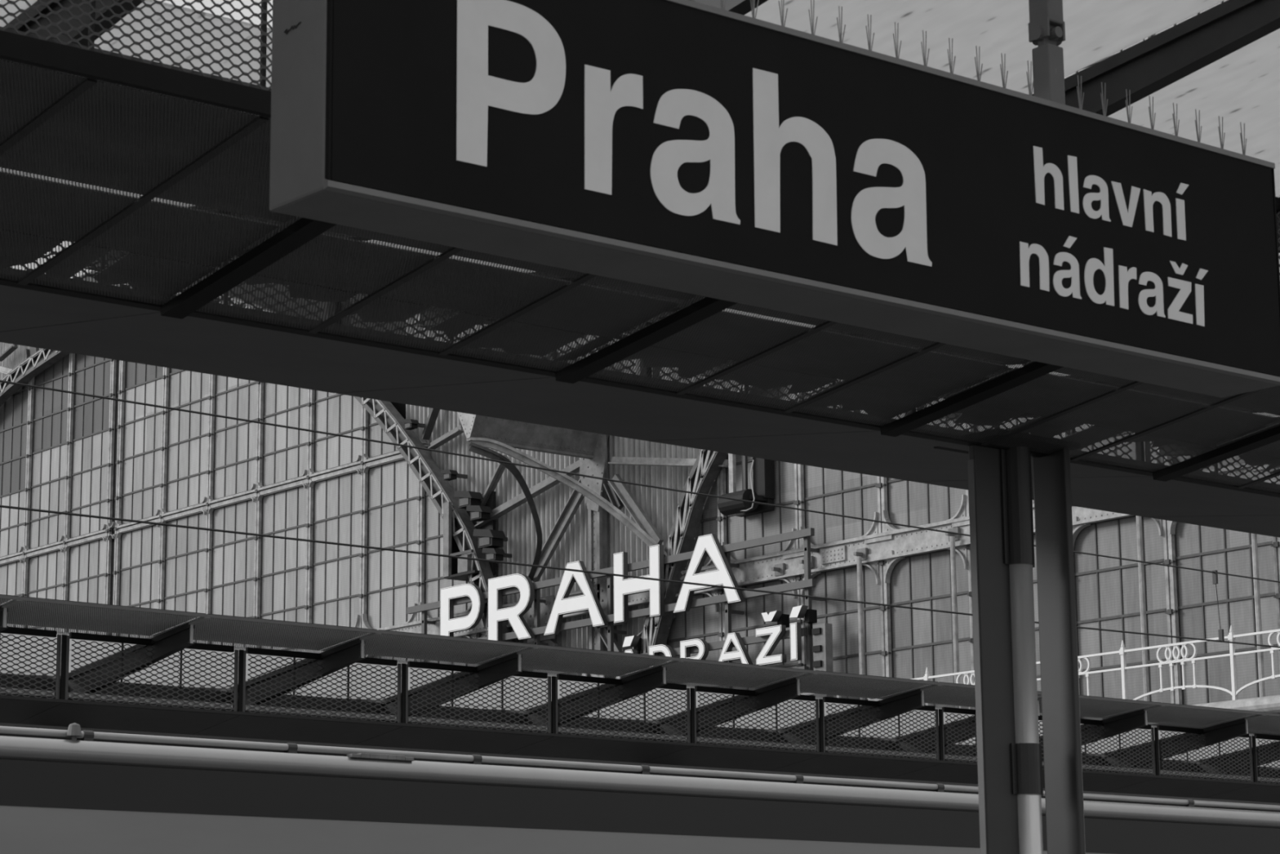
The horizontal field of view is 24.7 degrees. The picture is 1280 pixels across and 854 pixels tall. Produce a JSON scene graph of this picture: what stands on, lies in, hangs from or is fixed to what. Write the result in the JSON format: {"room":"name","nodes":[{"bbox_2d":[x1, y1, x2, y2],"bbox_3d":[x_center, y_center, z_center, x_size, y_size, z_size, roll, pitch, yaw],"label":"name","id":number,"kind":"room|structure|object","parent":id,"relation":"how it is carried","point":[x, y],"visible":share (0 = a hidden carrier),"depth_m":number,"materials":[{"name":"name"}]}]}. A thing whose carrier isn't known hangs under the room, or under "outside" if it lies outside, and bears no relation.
{"room":"railway station","nodes":[
{"label":"railway station","id":0,"kind":"room"},
{"bbox_2d":[0,379,1279,582],"bbox_3d":[1.037,0.444,17.103,26.543,0.306,0.011,9,-15,-39],"label":"wire","id":1,"kind":"object","parent":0,"point":[2,381],"visible":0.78,"depth_m":15.80,"materials":[{"name":"black metal"}]},
{"bbox_2d":[1212,569,1224,641],"bbox_3d":[3.820,1.182,19.300,0.054,0.471,0.030,9,-15,-39],"label":"wire dropper","id":2,"kind":"object","parent":1,"relation":"hanging from","point":[1215,575],"visible":1,"depth_m":19.30,"materials":[{"name":"black metal"}]},
{"bbox_2d":[0,505,1279,648],"bbox_3d":[1.036,0.946,16.995,26.483,0.162,0.012,9,-15,-39],"label":"wire","id":3,"kind":"object","parent":2,"relation":"hanging from","point":[1,506],"visible":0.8,"depth_m":15.70,"materials":[{"name":"black metal"}]},
{"bbox_3d":[3.352,9.522,33.979,130.000,0.300,170.000,9,-15,-39],"label":"floor","id":4,"kind":"structure","parent":0,"visible":0},
{"bbox_2d":[0,0,1279,735],"bbox_3d":[-2.152,3.175,59.068,4.200,22.300,61.206,9,-15,-39],"label":"building","id":5,"kind":"structure","parent":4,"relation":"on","point":[60,451],"depth_m":62.32,"materials":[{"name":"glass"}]},
{"bbox_2d":[401,418,425,430],"bbox_3d":[-4.927,-0.052,64.788,0.594,0.234,0.397,9,-15,-39],"label":"floodlight","id":6,"kind":"object","parent":5,"relation":"attached to","point":[410,424],"visible":1,"depth_m":64.60,"materials":[{"name":"grey metal"}]},
{"bbox_2d":[440,469,467,480],"bbox_3d":[-3.972,1.047,63.401,0.594,0.234,0.397,9,-15,-39],"label":"floodlight","id":7,"kind":"object","parent":5,"relation":"attached to","point":[449,474],"visible":1,"depth_m":63.21,"materials":[{"name":"grey metal"}]},
{"bbox_2d":[453,490,483,508],"bbox_3d":[-3.545,1.552,62.730,0.653,0.382,0.650,9,-15,-39],"label":"floodlight","id":8,"kind":"object","parent":5,"relation":"attached to","point":[465,498],"visible":1,"depth_m":62.47,"materials":[{"name":"grey metal"}]},
{"bbox_2d":[466,505,492,521],"bbox_3d":[-3.287,1.835,62.372,0.636,0.340,0.578,9,-15,-39],"label":"floodlight","id":9,"kind":"object","parent":5,"relation":"attached to","point":[479,513],"visible":1,"depth_m":62.14,"materials":[{"name":"grey metal"}]},
{"bbox_2d":[472,528,507,548],"bbox_3d":[-3.061,2.362,61.965,0.670,0.425,0.722,9,-15,-39],"label":"floodlight","id":10,"kind":"object","parent":5,"relation":"attached to","point":[488,538],"visible":1,"depth_m":61.70,"materials":[{"name":"grey metal"}]},
{"bbox_2d":[481,547,511,560],"bbox_3d":[-2.944,2.703,61.796,0.619,0.298,0.506,9,-15,-39],"label":"floodlight","id":11,"kind":"object","parent":5,"relation":"attached to","point":[491,553],"visible":0.91,"depth_m":61.58,"materials":[{"name":"grey metal"}]},
{"bbox_2d":[406,528,833,697],"bbox_3d":[-0.694,4.918,58.401,0.670,4.590,13.250,9,-15,-39],"label":"letter sign","id":12,"kind":"object","parent":5,"relation":"attached to","point":[820,650],"visible":0.76,"depth_m":57.05,"materials":[{"name":"white metal"}]},
{"bbox_2d":[717,453,774,516],"bbox_3d":[2.006,0.918,55.815,0.710,1.523,1.013,9,-15,-39],"label":"electrical box","id":13,"kind":"object","parent":5,"relation":"attached to","point":[762,491],"visible":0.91,"depth_m":55.63,"materials":[{"name":"grey metal"}]},
{"bbox_2d":[717,488,773,516],"bbox_3d":[1.981,1.453,55.742,0.710,0.420,0.920,9,-15,-39],"label":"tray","id":14,"kind":"object","parent":13,"relation":"on","point":[726,507],"depth_m":55.54,"materials":[{"name":"grey metal"}]},
{"bbox_2d":[1147,712,1279,735],"bbox_3d":[10.488,4.153,42.883,2.950,0.150,24.600,9,-15,-39],"label":"walkway","id":15,"kind":"object","parent":5,"relation":"attached to","point":[1279,713],"depth_m":44.38,"materials":[{"name":"grey metal"}]},
{"bbox_2d":[801,625,1279,709],"bbox_3d":[8.053,3.665,43.697,0.080,1.180,18.955,9,-15,-39],"label":"railing","id":16,"kind":"object","parent":15,"relation":"on","point":[1231,636],"visible":0.33,"depth_m":43.77,"materials":[{"name":"white metal"}]},
{"bbox_2d":[1191,694,1279,713],"bbox_3d":[12.550,3.128,37.946,0.260,0.260,14.200,9,-15,-39],"label":"ledge","id":17,"kind":"object","parent":15,"relation":"attached to","point":[1271,704],"visible":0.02,"depth_m":42.15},
{"bbox_3d":[9.250,4.352,11.740,90.000,0.800,13.300,9,-15,-39],"label":"platform","id":18,"kind":"object","parent":4,"relation":"on","visible":0},
{"bbox_2d":[933,427,1085,853],"bbox_3d":[1.487,1.925,10.979,0.610,3.800,0.370,9,-15,-39],"label":"column","id":19,"kind":"structure","parent":18,"relation":"on","point":[1010,762],"depth_m":11.11,"materials":[{"name":"metal"}]},
{"bbox_3d":[-3.213,1.190,7.160,0.610,3.800,0.370,9,-15,-39],"label":"column","id":20,"kind":"structure","parent":18,"relation":"on","visible":0},
{"bbox_2d":[0,0,1279,537],"bbox_3d":[0.252,-0.636,9.911,16.062,0.956,5.018,9,-15,-39],"label":"platform canopy","id":21,"kind":"object","parent":20,"relation":"on","point":[117,117],"visible":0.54,"depth_m":9.26,"materials":[{"name":"metal"}]},
{"bbox_2d":[269,0,1279,397],"bbox_3d":[0.515,-0.908,7.685,3.343,1.230,0.244,9,-15,-39],"label":"board","id":22,"kind":"object","parent":21,"relation":"attached to","point":[687,146],"visible":1,"depth_m":7.37,"materials":[{"name":"paint"}]},
{"bbox_3d":[-7.896,5.210,13.509,66.000,0.160,2.500,9,-15,-39],"label":"railway track","id":23,"kind":"object","parent":4,"relation":"on","visible":0},
{"bbox_2d":[0,722,1279,853],"bbox_3d":[-0.776,4.318,19.694,36.500,3.930,2.874,9,-15,-39],"label":"train car","id":24,"kind":"object","parent":23,"relation":"on","point":[73,788],"visible":0.94,"depth_m":18.00,"materials":[{"name":"black metal"}]},
{"bbox_3d":[-1.474,7.052,24.420,90.000,0.800,5.450,9,-15,-39],"label":"platform","id":25,"kind":"object","parent":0,"visible":0},
{"bbox_3d":[-4.447,4.301,22.306,0.610,3.800,0.370,9,-15,-39],"label":"column","id":26,"kind":"structure","parent":25,"relation":"on","visible":0},
{"bbox_2d":[0,594,1279,803],"bbox_3d":[-0.729,2.681,25.841,23.455,0.810,4.232,9,-15,-39],"label":"platform canopy","id":27,"kind":"object","parent":26,"relation":"on","point":[167,682],"visible":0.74,"depth_m":24.23,"materials":[{"name":"metal"}]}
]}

